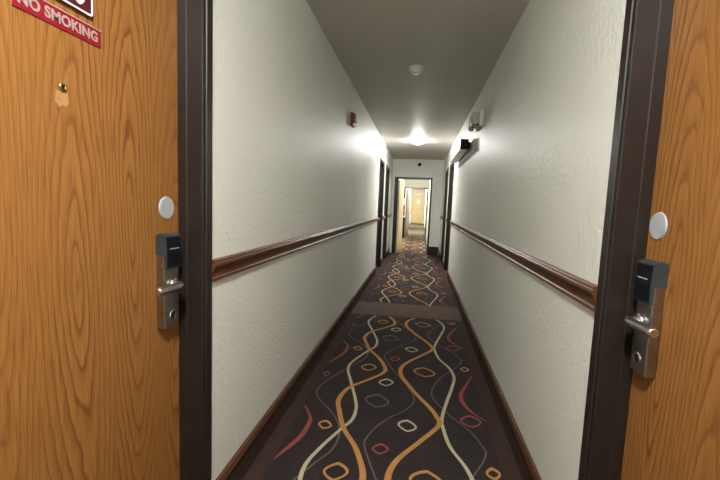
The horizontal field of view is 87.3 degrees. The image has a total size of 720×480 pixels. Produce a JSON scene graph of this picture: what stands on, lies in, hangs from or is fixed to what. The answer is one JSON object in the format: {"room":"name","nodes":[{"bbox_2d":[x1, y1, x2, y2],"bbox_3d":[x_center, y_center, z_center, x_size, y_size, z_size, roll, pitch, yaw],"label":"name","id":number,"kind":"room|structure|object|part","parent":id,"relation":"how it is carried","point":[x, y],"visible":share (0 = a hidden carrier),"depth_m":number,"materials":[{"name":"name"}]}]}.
{"room":"hotel corridor","nodes":[
{"label":"hotel corridor","id":0,"kind":"room"},
{"bbox_2d":[212,0,393,479],"bbox_3d":[-0.281,-0.308,3.427,0.160,2.440,13.110,3,6,9],"label":"wall","id":1,"kind":"structure","parent":0,"point":[289,162],"depth_m":1.97,"materials":[{"name":"paint"}]},
{"bbox_2d":[0,0,212,479],"bbox_3d":[-0.684,0.102,0.856,0.157,2.080,1.022,3,6,9],"label":"door","id":2,"kind":"structure","parent":1,"relation":"in","point":[106,152],"depth_m":1.00,"materials":[{"name":"brown wood"}]},
{"bbox_2d":[11,0,100,48],"bbox_3d":[-0.666,-0.492,0.843,0.003,0.043,0.212,3,6,9],"label":"no smoking sign","id":3,"kind":"object","parent":2,"relation":"attached to","point":[43,10],"visible":1,"depth_m":0.84,"materials":[{"name":"red plastic"}]},
{"bbox_2d":[58,0,92,17],"bbox_3d":[-0.658,-0.603,0.840,0.007,0.147,0.147,3,6,9],"label":"number sign","id":4,"kind":"object","parent":2,"relation":"attached to","point":[85,7],"visible":1,"depth_m":0.89,"materials":[{"name":"plastic"}]},
{"bbox_3d":[-0.597,0.152,1.189,0.047,0.046,0.146,3,6,9],"label":"lever handle","id":5,"kind":"part","parent":2,"relation":"part of","materials":[{"name":"silver metal"}]},
{"bbox_3d":[-0.684,0.102,0.856,0.157,2.080,1.022,3,6,9],"label":"frame","id":6,"kind":"part","parent":2,"relation":"part of","materials":[{"name":"brown wood"}]},
{"bbox_2d":[212,217,378,281],"bbox_3d":[-0.104,-0.127,4.039,0.024,0.080,5.454,3,6,9],"label":"trim","id":7,"kind":"structure","parent":1,"relation":"attached to","point":[225,266],"depth_m":1.86,"materials":[{"name":"brown wood"}]},
{"bbox_2d":[216,247,389,479],"bbox_3d":[-0.238,0.834,3.522,0.020,0.152,13.108,3,6,9],"label":"baseboard","id":8,"kind":"structure","parent":1,"relation":"attached to","point":[242,460],"depth_m":2.17,"materials":[{"name":"wood"}]},
{"bbox_2d":[350,112,356,127],"bbox_3d":[-0.060,-1.223,3.849,0.050,0.132,0.120,3,6,9],"label":"fire alarm","id":9,"kind":"object","parent":1,"relation":"attached to","point":[353,123],"visible":1,"depth_m":3.80,"materials":[{"name":"red plastic"}]},
{"bbox_2d":[375,157,384,266],"bbox_3d":[0.311,-0.459,7.151,0.157,2.080,0.850,3,6,9],"label":"door","id":10,"kind":"structure","parent":1,"relation":"in","point":[382,163],"depth_m":7.49,"materials":[{"name":"brown wood"}]},
{"bbox_2d":[382,165,389,260],"bbox_3d":[0.502,-0.567,8.361,0.157,2.080,0.850,3,6,9],"label":"door","id":11,"kind":"structure","parent":1,"relation":"in","point":[387,167],"depth_m":8.69,"materials":[{"name":"brown wood"}]},
{"bbox_2d":[242,223,522,479],"bbox_3d":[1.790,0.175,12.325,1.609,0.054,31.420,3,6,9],"label":"floor","id":12,"kind":"structure","parent":0,"point":[400,391],"depth_m":2.42,"materials":[{"name":"carpet"}]},
{"bbox_2d":[402,216,404,237],"bbox_3d":[1.691,-0.509,14.831,0.132,0.830,0.320,3,6,9],"label":"stand","id":13,"kind":"object","parent":12,"relation":"on","point":[403,225],"visible":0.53,"depth_m":14.69,"materials":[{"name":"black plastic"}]},
{"bbox_2d":[405,189,411,223],"bbox_3d":[2.712,-1.917,21.531,0.100,2.440,12.450,3,6,9],"label":"wall","id":14,"kind":"structure","parent":0,"point":[409,189],"depth_m":25.69,"materials":[{"name":"beige paint"}]},
{"bbox_2d":[389,159,443,252],"bbox_3d":[1.463,-0.850,9.831,1.609,2.440,0.130,3,6,9],"label":"wall","id":15,"kind":"structure","parent":0,"point":[434,169],"depth_m":9.70,"materials":[{"name":"paint"}]},
{"bbox_2d":[396,180,404,251],"bbox_3d":[1.125,-0.663,10.391,0.096,1.915,0.800,4,6,15],"label":"open door","id":16,"kind":"structure","parent":15,"relation":"in","point":[401,183],"depth_m":10.27,"materials":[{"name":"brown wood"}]},
{"bbox_2d":[391,177,432,254],"bbox_3d":[1.352,-0.629,9.868,0.958,1.985,0.158,3,6,9],"label":"trim","id":17,"kind":"structure","parent":15,"relation":"attached to","point":[396,189],"depth_m":9.80,"materials":[{"name":"brown wood"}]},
{"bbox_2d":[428,247,437,255],"bbox_3d":[1.901,0.286,9.788,0.247,0.222,0.018,3,6,9],"label":"baseboard","id":18,"kind":"structure","parent":15,"relation":"attached to","point":[432,250],"depth_m":9.78,"materials":[{"name":"wood"}]},
{"bbox_2d":[404,179,428,237],"bbox_3d":[2.225,-1.339,15.267,0.975,2.440,0.130,3,6,9],"label":"wall","id":19,"kind":"structure","parent":0,"point":[413,183],"depth_m":15.12,"materials":[{"name":"beige paint"}]},
{"bbox_2d":[404,189,410,235],"bbox_3d":[2.021,-1.148,15.818,0.107,1.920,0.800,4,6,17],"label":"hall door","id":20,"kind":"structure","parent":19,"relation":"in","point":[408,192],"depth_m":15.68,"materials":[{"name":"wood"}]},
{"bbox_2d":[403,187,427,236],"bbox_3d":[2.221,-1.115,15.287,0.955,1.990,0.158,3,6,9],"label":"trim","id":21,"kind":"structure","parent":19,"relation":"attached to","point":[405,188],"depth_m":15.18,"materials":[{"name":"white wood"}]},
{"bbox_2d":[306,0,529,159],"bbox_3d":[0.485,-1.533,3.201,1.609,0.100,13.360,3,6,9],"label":"ceiling","id":22,"kind":"structure","parent":0,"point":[458,44],"depth_m":3.00,"materials":[{"name":"paint"}]},
{"bbox_2d":[409,65,422,74],"bbox_3d":[0.481,-1.461,3.259,0.124,0.056,0.124,3,6,9],"label":"smoke detector","id":23,"kind":"object","parent":22,"relation":"attached to","point":[415,69],"visible":1,"depth_m":3.23,"materials":[{"name":"white plastic"}]},
{"bbox_2d":[412,140,423,145],"bbox_3d":[1.056,-1.768,6.891,0.233,0.089,0.233,3,6,9],"label":"dome light","id":24,"kind":"object","parent":22,"relation":"attached to","point":[417,142],"visible":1,"depth_m":6.82,"materials":[{"name":"white glass"}]},
{"bbox_2d":[410,190,425,223],"bbox_3d":[4.232,-2.439,27.632,1.200,2.440,0.120,3,6,9],"label":"wall","id":25,"kind":"structure","parent":0,"point":[414,192],"depth_m":27.51,"materials":[{"name":"beige paint"}]},
{"bbox_2d":[411,195,423,223],"bbox_3d":[4.200,-2.246,27.542,0.875,2.070,0.099,3,6,9],"label":"door","id":26,"kind":"structure","parent":25,"relation":"in","point":[417,211],"depth_m":27.57,"materials":[{"name":"brown wood"}]},
{"bbox_2d":[424,189,426,225],"bbox_3d":[3.798,-1.858,21.365,0.100,2.440,12.450,3,6,9],"label":"wall","id":27,"kind":"structure","parent":0,"point":[426,189],"depth_m":24.07,"materials":[{"name":"beige paint"}]},
{"bbox_2d":[426,180,430,242],"bbox_3d":[2.347,-1.073,12.537,0.120,2.440,5.510,3,6,9],"label":"wall","id":28,"kind":"structure","parent":0,"point":[429,180],"depth_m":13.54,"materials":[{"name":"beige paint"}]},
{"bbox_2d":[439,0,625,479],"bbox_3d":[1.149,-0.230,3.208,0.160,2.440,13.110,3,6,9],"label":"wall","id":29,"kind":"structure","parent":0,"point":[534,181],"depth_m":1.71,"materials":[{"name":"paint"}]},
{"bbox_2d":[440,167,448,264],"bbox_3d":[1.932,-0.506,8.314,0.157,2.080,0.810,3,6,9],"label":"door","id":30,"kind":"structure","parent":29,"relation":"in","point":[447,170],"depth_m":8.64,"materials":[{"name":"brown wood"}]},
{"bbox_2d":[444,163,454,269],"bbox_3d":[1.733,-0.393,7.054,0.157,2.080,0.950,3,6,9],"label":"door","id":31,"kind":"structure","parent":29,"relation":"in","point":[452,165],"depth_m":7.45,"materials":[{"name":"brown wood"}]},
{"bbox_2d":[450,139,474,166],"bbox_3d":[1.320,-1.134,4.958,0.129,0.178,1.646,3,6,9],"label":"wall fixture","id":32,"kind":"object","parent":29,"relation":"attached to","point":[464,149],"visible":1,"depth_m":4.63,"materials":[{"name":"white plastic"}]},
{"bbox_2d":[451,142,466,162],"bbox_3d":[1.323,-1.174,5.075,0.090,0.113,1.375,3,6,9],"label":"diffuser","id":33,"kind":"object","parent":32,"relation":"attached to","point":[460,152],"depth_m":4.85,"materials":[{"name":"white plastic"}]},
{"bbox_3d":[1.376,-1.111,4.948,0.012,0.140,1.640,3,6,9],"label":"plate","id":34,"kind":"part","parent":32,"relation":"part of","materials":[{"name":"plastic"}]},
{"bbox_2d":[468,110,483,131],"bbox_3d":[1.147,-1.168,3.755,0.110,0.179,0.290,3,6,9],"label":"emergency light","id":35,"kind":"object","parent":29,"relation":"attached to","point":[476,118],"visible":1,"depth_m":3.67,"materials":[{"name":"white plastic"}]},
{"bbox_2d":[438,250,541,479],"bbox_3d":[1.014,0.902,3.330,0.020,0.152,13.108,3,6,9],"label":"baseboard","id":36,"kind":"structure","parent":29,"relation":"attached to","point":[528,470],"depth_m":2.26,"materials":[{"name":"wood"}]},
{"bbox_2d":[450,220,597,311],"bbox_3d":[1.149,-0.062,3.876,0.024,0.080,5.536,3,6,9],"label":"trim","id":37,"kind":"structure","parent":29,"relation":"attached to","point":[582,291],"depth_m":1.59,"materials":[{"name":"brown wood"}]},
{"bbox_2d":[578,0,719,479],"bbox_3d":[0.718,0.179,0.629,0.157,2.080,1.022,3,6,9],"label":"door","id":38,"kind":"structure","parent":29,"relation":"in","point":[652,407],"depth_m":0.99,"materials":[{"name":"brown wood"}]},
{"bbox_3d":[0.718,0.179,0.629,0.157,2.080,1.022,3,6,9],"label":"frame","id":39,"kind":"part","parent":38,"relation":"part of","materials":[{"name":"brown wood"}]},
{"bbox_3d":[0.731,0.225,0.983,0.047,0.046,0.146,3,6,9],"label":"lever handle","id":40,"kind":"part","parent":38,"relation":"part of","materials":[{"name":"silver metal"}]}
]}

